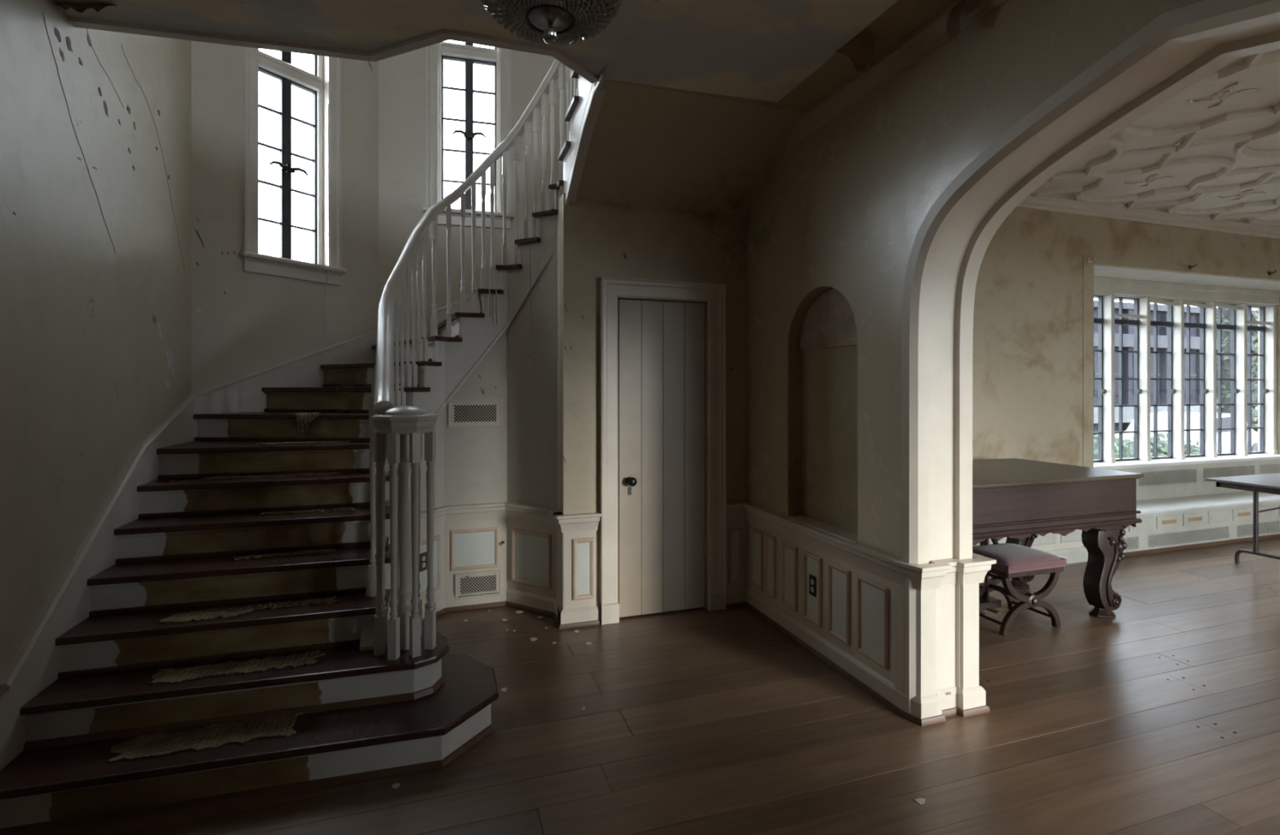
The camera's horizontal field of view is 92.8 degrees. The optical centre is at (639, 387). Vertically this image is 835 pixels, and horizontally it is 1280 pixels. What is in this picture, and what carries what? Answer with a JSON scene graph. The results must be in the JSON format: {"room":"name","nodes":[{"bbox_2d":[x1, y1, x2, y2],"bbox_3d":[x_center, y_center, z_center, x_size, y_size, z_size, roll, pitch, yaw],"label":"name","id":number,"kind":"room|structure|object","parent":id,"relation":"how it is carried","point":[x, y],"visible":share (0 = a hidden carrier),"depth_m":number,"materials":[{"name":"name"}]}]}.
{"room":"abandoned building interior","nodes":[
{"label":"abandoned building interior","id":0,"kind":"room"},
{"bbox_2d":[0,0,191,683],"bbox_3d":[-1.736,-1.500,0.268,0.202,6.000,7.600,0,0,-18],"label":"wall","id":1,"kind":"structure","parent":0,"point":[95,124],"depth_m":2.58,"materials":[{"name":"paint"}]},
{"bbox_2d":[67,16,599,83],"bbox_3d":[-1.276,-1.689,2.696,2.241,0.322,0.312,0,0,-11],"label":"trim","id":2,"kind":"structure","parent":1,"relation":"attached to","point":[445,34],"depth_m":2.71,"materials":[{"name":"white paint"}]},
{"bbox_2d":[191,40,378,393],"bbox_3d":[-2.549,-1.500,4.418,0.222,6.000,1.312,0,0,32],"label":"wall","id":3,"kind":"structure","parent":0,"point":[243,323],"depth_m":4.09,"materials":[{"name":"paint"}]},
{"bbox_2d":[238,46,346,285],"bbox_3d":[-2.510,-1.954,4.370,0.240,2.357,0.728,0,0,32],"label":"window","id":4,"kind":"structure","parent":3,"relation":"in","point":[255,60],"depth_m":4.39,"materials":[{"name":"white paint"}]},
{"bbox_2d":[359,186,563,651],"bbox_3d":[-1.179,0.100,3.575,0.928,2.800,1.548,0,0,33],"label":"wall","id":5,"kind":"structure","parent":0,"point":[517,461],"depth_m":4.11,"materials":[{"name":"paint"}]},
{"bbox_2d":[419,551,426,572],"bbox_3d":[-1.385,1.115,3.898,0.010,0.116,0.070,0,0,23],"label":"wall outlet","id":6,"kind":"object","parent":5,"relation":"attached to","point":[423,557],"visible":0.91,"depth_m":3.89,"materials":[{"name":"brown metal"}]},
{"bbox_2d":[448,399,502,427],"bbox_3d":[-1.121,0.175,4.149,0.358,0.188,0.015,0,0,-18],"label":"air vent","id":7,"kind":"object","parent":5,"relation":"in","point":[481,412],"visible":1,"depth_m":4.15,"materials":[{"name":"white metal"}]},
{"bbox_2d":[454,569,501,599],"bbox_3d":[-1.100,1.343,4.147,0.306,0.173,0.016,0,0,-18],"label":"air vent","id":8,"kind":"object","parent":5,"relation":"in","point":[489,580],"visible":1,"depth_m":4.15,"materials":[{"name":"metal"}]},
{"bbox_2d":[420,502,562,531],"bbox_3d":[-1.039,0.850,3.906,1.004,0.111,0.530,0,0,-18],"label":"trim","id":9,"kind":"structure","parent":5,"relation":"attached to","point":[491,511],"depth_m":4.10,"materials":[{"name":"white wood"}]},
{"bbox_2d":[378,46,564,319],"bbox_3d":[-1.417,-1.500,5.223,1.500,6.000,0.220,0,0,-15],"label":"wall","id":10,"kind":"structure","parent":0,"point":[402,77],"depth_m":5.01,"materials":[{"name":"paint"}]},
{"bbox_2d":[422,41,514,229],"bbox_3d":[-1.444,-2.526,5.153,0.734,2.352,0.240,0,0,-15],"label":"window","id":11,"kind":"structure","parent":10,"relation":"in","point":[469,54],"depth_m":5.15,"materials":[{"name":"white paint"}]},
{"bbox_2d":[52,0,956,113],"bbox_3d":[0.215,-1.694,0.171,3.645,0.293,6.190,0,0,-18],"label":"ceiling","id":12,"kind":"structure","parent":0,"point":[777,54],"depth_m":2.63,"materials":[{"name":"paint"}]},
{"bbox_2d":[54,3,117,13],"bbox_3d":[-2.254,-1.519,2.445,0.285,0.058,0.045,0,0,0],"label":"paper","id":13,"kind":"object","parent":12,"relation":"attached to","point":[97,6],"visible":0.98,"depth_m":2.43,"materials":[{"name":"grey paper"}]},
{"bbox_2d":[480,0,622,45],"bbox_3d":[-0.294,-1.339,1.999,0.508,0.416,0.508,0,0,-18],"label":"chandelier","id":14,"kind":"object","parent":12,"relation":"hanging from","point":[550,23],"visible":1,"depth_m":1.99,"materials":[{"name":"silver metal"}]},
{"bbox_2d":[835,27,874,73],"bbox_3d":[0.975,-1.486,2.728,0.081,0.124,0.199,0,0,-24],"label":"paper","id":15,"kind":"object","parent":12,"relation":"attached to","point":[860,50],"visible":1,"depth_m":2.73,"materials":[{"name":"brown paper"}]},
{"bbox_2d":[564,65,577,143],"bbox_3d":[0.002,-1.500,5.167,1.346,6.000,0.220,0,0,22],"label":"wall","id":16,"kind":"structure","parent":0,"point":[566,77],"depth_m":5.31,"materials":[{"name":"paint"}]},
{"bbox_2d":[557,605,600,624],"bbox_3d":[-0.386,1.434,3.875,0.256,0.092,0.100,0,0,-18],"label":"baseboard","id":17,"kind":"structure","parent":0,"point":[589,613],"depth_m":3.83,"materials":[{"name":"white wood"}]},
{"bbox_2d":[26,537,1279,834],"bbox_3d":[3.406,1.549,2.496,11.365,0.101,9.000,0,0,-18],"label":"floor","id":18,"kind":"structure","parent":0,"point":[1161,716],"depth_m":2.62,"materials":[{"name":"brown wood"}]},
{"bbox_2d":[0,62,612,834],"bbox_3d":[-0.926,-0.113,3.714,3.506,3.455,3.033,0,0,-18],"label":"staircase","id":19,"kind":"structure","parent":18,"relation":"on","point":[162,544],"depth_m":2.69,"materials":[{"name":"brown wood"}]},
{"bbox_2d":[104,712,302,763],"bbox_3d":[-1.646,1.329,2.318,0.630,0.006,0.188,0,0,-18],"label":"carpet remnant","id":20,"kind":"object","parent":19,"relation":"on","point":[218,735],"visible":1,"depth_m":2.31,"materials":[{"name":"carpet"}]},
{"bbox_2d":[159,604,253,623],"bbox_3d":[-1.893,0.995,2.671,0.344,0.006,0.143,0,0,-18],"label":"carpet remnant","id":21,"kind":"object","parent":19,"relation":"on","point":[210,614],"visible":1,"depth_m":2.66,"materials":[{"name":"carpet"}]},
{"bbox_2d":[144,650,325,684],"bbox_3d":[-1.664,1.162,2.533,0.631,0.006,0.148,0,0,-18],"label":"carpet remnant","id":22,"kind":"object","parent":19,"relation":"on","point":[167,676],"visible":1,"depth_m":2.52,"materials":[{"name":"carpet"}]},
{"bbox_2d":[200,471,340,479],"bbox_3d":[-2.055,0.494,3.413,0.684,0.006,0.093,0,0,-18],"label":"carpet remnant","id":23,"kind":"object","parent":19,"relation":"on","point":[333,473],"visible":1,"depth_m":3.40,"materials":[{"name":"carpet"}]},
{"bbox_2d":[229,548,335,560],"bbox_3d":[-1.768,0.828,3.025,0.458,0.006,0.078,0,0,-18],"label":"carpet remnant","id":24,"kind":"object","parent":19,"relation":"on","point":[326,550],"visible":1,"depth_m":3.02,"materials":[{"name":"carpet"}]},
{"bbox_2d":[253,595,338,609],"bbox_3d":[-1.587,0.995,2.811,0.348,0.006,0.090,0,0,-18],"label":"carpet remnant","id":25,"kind":"object","parent":19,"relation":"on","point":[317,601],"visible":1,"depth_m":2.80,"materials":[{"name":"carpet"}]},
{"bbox_2d":[256,440,352,444],"bbox_3d":[-1.983,0.327,3.623,0.509,0.006,0.097,0,0,-18],"label":"carpet remnant","id":26,"kind":"object","parent":19,"relation":"on","point":[325,442],"visible":1,"depth_m":3.59,"materials":[{"name":"carpet"}]},
{"bbox_2d":[256,506,358,515],"bbox_3d":[-1.774,0.661,3.263,0.480,0.006,0.093,0,0,-18],"label":"carpet remnant","id":27,"kind":"object","parent":19,"relation":"on","point":[295,512],"visible":1,"depth_m":3.24,"materials":[{"name":"carpet"}]},
{"bbox_2d":[294,412,322,432],"bbox_3d":[-2.054,0.214,3.774,0.150,0.123,0.153,0,0,-18],"label":"carpet remnant","id":28,"kind":"object","parent":19,"relation":"on","point":[303,419],"visible":1,"depth_m":3.73,"materials":[{"name":"carpet"}]},
{"bbox_2d":[368,58,578,660],"bbox_3d":[-0.875,-0.894,3.482,1.206,4.121,1.576,0,0,-18],"label":"stair railing","id":29,"kind":"object","parent":19,"relation":"on","point":[396,428],"visible":0.83,"depth_m":3.21,"materials":[{"name":"white paint"}]},
{"bbox_2d":[488,288,490,316],"bbox_3d":[-1.017,-0.578,4.121,0.015,0.196,0.011,0,0,42],"label":"cord","id":30,"kind":"object","parent":19,"relation":"hanging from","point":[489,288],"visible":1,"depth_m":4.12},
{"bbox_2d":[495,288,497,324],"bbox_3d":[-0.975,-0.553,4.135,0.015,0.246,0.011,0,0,42],"label":"cord","id":31,"kind":"object","parent":19,"relation":"hanging from","point":[495,288],"visible":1,"depth_m":4.13,"materials":[{"name":"grey"}]},
{"bbox_2d":[528,248,533,371],"bbox_3d":[-0.724,-0.515,4.026,0.032,0.811,0.016,0,0,-18],"label":"pull cord","id":32,"kind":"object","parent":19,"relation":"hanging from","point":[530,355],"visible":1,"depth_m":4.02,"materials":[{"name":"grey"}]},
{"bbox_2d":[391,782,399,788],"bbox_3d":[-0.917,1.497,2.290,0.028,0.003,0.031,0,0,-18],"label":"flake","id":33,"kind":"object","parent":18,"relation":"on","point":[395,785],"visible":1,"depth_m":2.29,"materials":[{"name":"paint"}]},
{"bbox_2d":[914,798,924,804],"bbox_3d":[1.020,1.497,2.206,0.040,0.004,0.026,0,0,-18],"label":"flake","id":34,"kind":"object","parent":18,"relation":"on","point":[921,801],"visible":1,"depth_m":2.20,"materials":[{"name":"white paint"}]},
{"bbox_2d":[972,542,1066,635],"bbox_3d":[2.369,1.271,3.912,0.491,0.467,0.399,0,0,-18],"label":"stool","id":35,"kind":"object","parent":18,"relation":"on","point":[1013,560],"visible":0.86,"depth_m":3.77,"materials":[{"name":"brown wood"}]},
{"bbox_2d":[972,542,1066,573],"bbox_3d":[2.374,1.077,3.913,0.480,0.079,0.396,0,0,-18],"label":"cushion","id":36,"kind":"object","parent":35,"relation":"on","point":[1011,558],"depth_m":3.77,"materials":[{"name":"fabric"}]},
{"bbox_2d":[972,457,1144,618],"bbox_3d":[2.213,1.026,4.055,1.850,0.948,0.930,0,0,-18],"label":"piano","id":37,"kind":"object","parent":18,"relation":"on","point":[1020,500],"visible":0.51,"depth_m":3.82,"materials":[{"name":"brown wood"}]},
{"bbox_2d":[1110,459,1279,556],"bbox_3d":[5.604,1.143,6.077,3.622,0.715,0.480,0,0,-18],"label":"window seat","id":38,"kind":"object","parent":18,"relation":"on","point":[1171,523],"visible":0.67,"depth_m":5.96,"materials":[{"name":"paint"}]},
{"bbox_2d":[1123,536,1139,551],"bbox_3d":[4.266,1.395,5.414,0.487,0.116,0.010,0,0,-18],"label":"grille","id":39,"kind":"object","parent":38,"relation":"attached to","point":[1132,542],"depth_m":5.46,"materials":[{"name":"white metal"}]},
{"bbox_2d":[1137,468,1197,486],"bbox_3d":[5.341,0.907,6.160,0.877,0.141,0.010,0,0,-18],"label":"grille","id":40,"kind":"object","parent":38,"relation":"attached to","point":[1158,477],"depth_m":6.16,"materials":[{"name":"beige metal"}]},
{"bbox_2d":[1147,526,1229,547],"bbox_3d":[5.149,1.395,5.706,1.147,0.116,0.010,0,0,-18],"label":"grille","id":41,"kind":"object","parent":38,"relation":"attached to","point":[1195,535],"depth_m":5.70,"materials":[{"name":"white metal"}]},
{"bbox_2d":[1203,465,1255,481],"bbox_3d":[6.253,0.907,6.461,0.857,0.141,0.010,0,0,-18],"label":"grille","id":42,"kind":"object","parent":38,"relation":"attached to","point":[1209,471],"depth_m":6.44,"materials":[{"name":"beige metal"}]},
{"bbox_2d":[1236,520,1279,537],"bbox_3d":[6.240,1.395,6.067,0.927,0.116,0.010,0,0,-18],"label":"grille","id":43,"kind":"object","parent":38,"relation":"attached to","point":[1266,528],"depth_m":6.03,"materials":[{"name":"white metal"}]},
{"bbox_2d":[1259,463,1279,474],"bbox_3d":[6.931,0.907,6.686,0.427,0.141,0.010,0,0,-18],"label":"grille","id":44,"kind":"object","parent":38,"relation":"attached to","point":[1264,468],"depth_m":6.67,"materials":[{"name":"beige metal"}]},
{"bbox_2d":[1205,472,1279,564],"bbox_3d":[5.724,1.129,5.032,1.830,0.742,0.760,0,0,-18],"label":"folding table","id":45,"kind":"object","parent":18,"relation":"on","point":[1269,483],"visible":1,"depth_m":5.05,"materials":[{"name":"metal"}]},
{"bbox_2d":[565,80,805,216],"bbox_3d":[0.284,-1.401,3.617,1.290,0.425,0.890,0,0,-18],"label":"staircase underside","id":46,"kind":"structure","parent":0,"point":[649,146],"depth_m":3.63,"materials":[{"name":"paint"}]},
{"bbox_2d":[560,192,1279,609],"bbox_3d":[3.661,-0.050,5.233,8.762,3.100,0.142,0,0,-18],"label":"wall","id":47,"kind":"structure","parent":0,"point":[1027,402],"depth_m":4.90,"materials":[{"name":"paint"}]},
{"bbox_2d":[422,601,559,626],"bbox_3d":[-1.018,1.485,3.970,1.022,0.030,0.476,0,0,-8],"label":"trim","id":48,"kind":"structure","parent":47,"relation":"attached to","point":[500,603],"depth_m":4.10,"materials":[{"name":"brown wood"}]},
{"bbox_2d":[422,587,562,618],"bbox_3d":[-1.018,1.434,3.972,1.022,0.092,0.473,0,0,-8],"label":"baseboard","id":49,"kind":"structure","parent":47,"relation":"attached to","point":[539,602],"depth_m":4.10,"materials":[{"name":"white wood"}]},
{"bbox_2d":[554,511,601,533],"bbox_3d":[-0.396,0.850,3.856,0.286,0.111,0.130,0,0,-18],"label":"trim","id":50,"kind":"structure","parent":47,"relation":"attached to","point":[575,522],"depth_m":3.81,"materials":[{"name":"white wood"}]},
{"bbox_2d":[555,618,600,630],"bbox_3d":[-0.390,1.485,3.867,0.268,0.030,0.112,0,0,-18],"label":"trim","id":51,"kind":"structure","parent":47,"relation":"attached to","point":[592,623],"depth_m":3.82,"materials":[{"name":"brown wood"}]},
{"bbox_2d":[600,276,726,625],"bbox_3d":[0.148,0.400,4.041,0.867,2.200,0.159,0,0,-18],"label":"door","id":52,"kind":"structure","parent":47,"relation":"in","point":[654,444],"depth_m":4.03,"materials":[{"name":"paint"}]},
{"bbox_2d":[1043,546,1088,564],"bbox_3d":[2.506,1.438,4.819,3.052,0.125,0.024,0,0,-18],"label":"baseboard","id":53,"kind":"structure","parent":47,"relation":"attached to","point":[1073,555],"depth_m":5.20,"materials":[{"name":"white paint"}]},
{"bbox_2d":[1087,256,1096,262],"bbox_3d":[3.906,-1.107,5.260,0.036,0.045,0.064,0,0,-18],"label":"curtain bracket","id":54,"kind":"object","parent":47,"relation":"attached to","point":[1089,260],"visible":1,"depth_m":5.28,"materials":[{"name":"white metal"}]},
{"bbox_2d":[1017,193,1279,239],"bbox_3d":[4.454,-1.548,5.428,7.134,0.105,0.090,0,0,-18],"label":"trim","id":55,"kind":"structure","parent":47,"relation":"attached to","point":[1060,203],"depth_m":5.44,"materials":[{"name":"paint"}]},
{"bbox_2d":[1082,256,1279,546],"bbox_3d":[5.576,0.180,5.843,3.682,2.640,0.006,0,0,-18],"label":"trim","id":56,"kind":"structure","parent":47,"relation":"attached to","point":[1087,268],"depth_m":5.29,"materials":[{"name":"white paint"}]},
{"bbox_2d":[1187,263,1196,269],"bbox_3d":[5.150,-1.127,5.671,0.036,0.045,0.064,0,0,-18],"label":"curtain bracket","id":57,"kind":"object","parent":47,"relation":"attached to","point":[1190,267],"visible":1,"depth_m":5.69,"materials":[{"name":"brown metal"}]},
{"bbox_2d":[1267,270,1276,275],"bbox_3d":[6.279,-1.142,6.045,0.036,0.045,0.064,0,0,-18],"label":"curtain bracket","id":58,"kind":"object","parent":47,"relation":"attached to","point":[1269,273],"visible":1,"depth_m":6.06,"materials":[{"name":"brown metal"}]},
{"bbox_2d":[746,0,1204,683],"bbox_3d":[1.839,-1.500,1.398,0.354,6.000,7.500,0,0,-18],"label":"wall","id":59,"kind":"structure","parent":0,"point":[833,229],"depth_m":3.08,"materials":[{"name":"paint"}]},
{"bbox_2d":[808,573,816,597],"bbox_3d":[0.980,1.125,3.460,0.010,0.116,0.070,0,0,-18],"label":"wall outlet","id":60,"kind":"object","parent":59,"relation":"attached to","point":[812,580],"visible":1,"depth_m":3.45,"materials":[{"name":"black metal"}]},
{"bbox_2d":[786,515,857,543],"bbox_3d":[1.054,0.798,3.435,0.122,0.023,0.650,0,0,-18],"label":"trim","id":61,"kind":"structure","parent":59,"relation":"attached to","point":[827,528],"depth_m":3.42,"materials":[{"name":"white wood"}]},
{"bbox_2d":[726,588,986,719],"bbox_3d":[1.095,1.434,3.497,0.418,0.092,1.647,0,0,-25],"label":"baseboard","id":62,"kind":"structure","parent":59,"relation":"attached to","point":[922,708],"depth_m":3.01,"materials":[{"name":"white wood"}]},
{"bbox_2d":[726,601,990,726],"bbox_3d":[1.102,1.485,3.492,0.441,0.030,1.658,0,0,-24],"label":"trim","id":63,"kind":"structure","parent":59,"relation":"attached to","point":[982,709],"depth_m":2.95,"materials":[{"name":"brown wood"}]},
{"bbox_2d":[725,502,996,591],"bbox_3d":[1.112,0.850,3.486,0.475,0.111,1.673,0,0,-24],"label":"trim","id":64,"kind":"structure","parent":59,"relation":"attached to","point":[932,575],"depth_m":2.94,"materials":[{"name":"white wood"}]},
{"bbox_2d":[783,0,1007,151],"bbox_3d":[1.852,-1.503,0.770,0.060,0.096,6.300,0,0,-18],"label":"trim","id":65,"kind":"structure","parent":59,"relation":"attached to","point":[933,34],"depth_m":2.83,"materials":[{"name":"paint"}]},
{"bbox_2d":[893,581,978,697],"bbox_3d":[1.361,1.155,2.896,0.370,0.690,0.256,0,0,-18],"label":"wainscot panel","id":66,"kind":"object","parent":59,"relation":"attached to","point":[935,609],"depth_m":2.81,"materials":[{"name":"white wood"}]},
{"bbox_2d":[946,0,965,41],"bbox_3d":[1.272,-1.461,2.399,0.049,0.157,0.131,0,0,-13],"label":"paper","id":67,"kind":"object","parent":59,"relation":"attached to","point":[953,25],"visible":1,"depth_m":2.42,"materials":[{"name":"brown paper"}]},
{"bbox_2d":[901,0,1279,714],"bbox_3d":[1.704,0.190,1.843,0.357,2.621,2.170,0,0,-18],"label":"trim","id":68,"kind":"structure","parent":59,"relation":"attached to","point":[1180,47],"depth_m":2.68,"materials":[{"name":"white wood"}]},
{"bbox_2d":[1031,48,1279,226],"bbox_3d":[5.550,-1.679,2.415,7.344,0.242,7.100,0,0,-18],"label":"ceiling","id":69,"kind":"structure","parent":0,"point":[1212,148],"depth_m":4.17,"materials":[{"name":"paint"}]},
{"bbox_2d":[1093,293,1270,501],"bbox_3d":[5.449,0.105,6.436,4.152,2.790,0.200,0,0,-18],"label":"wall","id":70,"kind":"structure","parent":0,"point":[1100,295],"depth_m":6.39,"materials":[{"name":"white paint"}]},
{"bbox_2d":[1093,276,1279,469],"bbox_3d":[5.489,-0.147,6.313,3.552,1.865,0.300,0,0,-18],"label":"window","id":71,"kind":"structure","parent":70,"relation":"in","point":[1240,326],"depth_m":6.44,"materials":[{"name":"white paint"}]},
{"bbox_2d":[1093,265,1279,291],"bbox_3d":[5.519,-1.190,6.223,4.152,0.220,0.650,0,0,-18],"label":"ceiling","id":72,"kind":"structure","parent":0,"point":[1099,271],"depth_m":6.04,"materials":[{"name":"white paint"}]},
{"bbox_2d":[1257,297,1279,454],"bbox_3d":[7.359,0.175,6.794,0.300,2.650,0.580,0,0,-18],"label":"wall","id":73,"kind":"structure","parent":0,"point":[1277,306],"depth_m":6.86,"materials":[{"name":"paint"}]},
{"label":"outside","id":74,"kind":"structure","parent":0,"visible":0},
{"bbox_3d":[-0.642,2.150,49.713,150.000,0.200,85.200,0,0,-18],"label":"ground","id":75,"kind":"structure","parent":74,"visible":0},
{"bbox_2d":[1093,434,1152,459],"bbox_3d":[9.233,1.524,12.242,2.063,1.189,1.714,0,0,-18],"label":"shrub","id":76,"kind":"object","parent":75,"relation":"on","point":[1127,449],"visible":0.06,"depth_m":12.10,"materials":[{"name":"green plant"}]},
{"bbox_2d":[1114,432,1199,457],"bbox_3d":[11.869,1.544,13.844,1.814,1.130,1.660,0,0,-18],"label":"shrub","id":77,"kind":"object","parent":75,"relation":"on","point":[1162,451],"visible":0.08,"depth_m":13.61,"materials":[{"name":"green plant"}]},
{"bbox_2d":[1093,300,1257,439],"bbox_3d":[22.568,-0.650,28.898,27.600,5.400,7.700,0,0,-18],"label":"office building","id":78,"kind":"structure","parent":75,"relation":"on","point":[1127,308],"depth_m":24.39,"materials":[{"name":"stone"}]},
{"bbox_2d":[1114,411,1257,457],"bbox_3d":[14.345,1.349,15.910,4.310,1.393,1.740,0,0,-24],"label":"car","id":79,"kind":"object","parent":75,"relation":"on","point":[1162,415],"visible":0.15,"depth_m":15.15,"materials":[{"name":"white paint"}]},
{"bbox_2d":[1216,307,1257,431],"bbox_3d":[18.877,-2.955,19.318,5.186,10.247,4.529,0,0,-18],"label":"tree","id":80,"kind":"object","parent":75,"relation":"on","point":[1225,313],"visible":0.14,"depth_m":19.19,"materials":[{"name":"green plant"}]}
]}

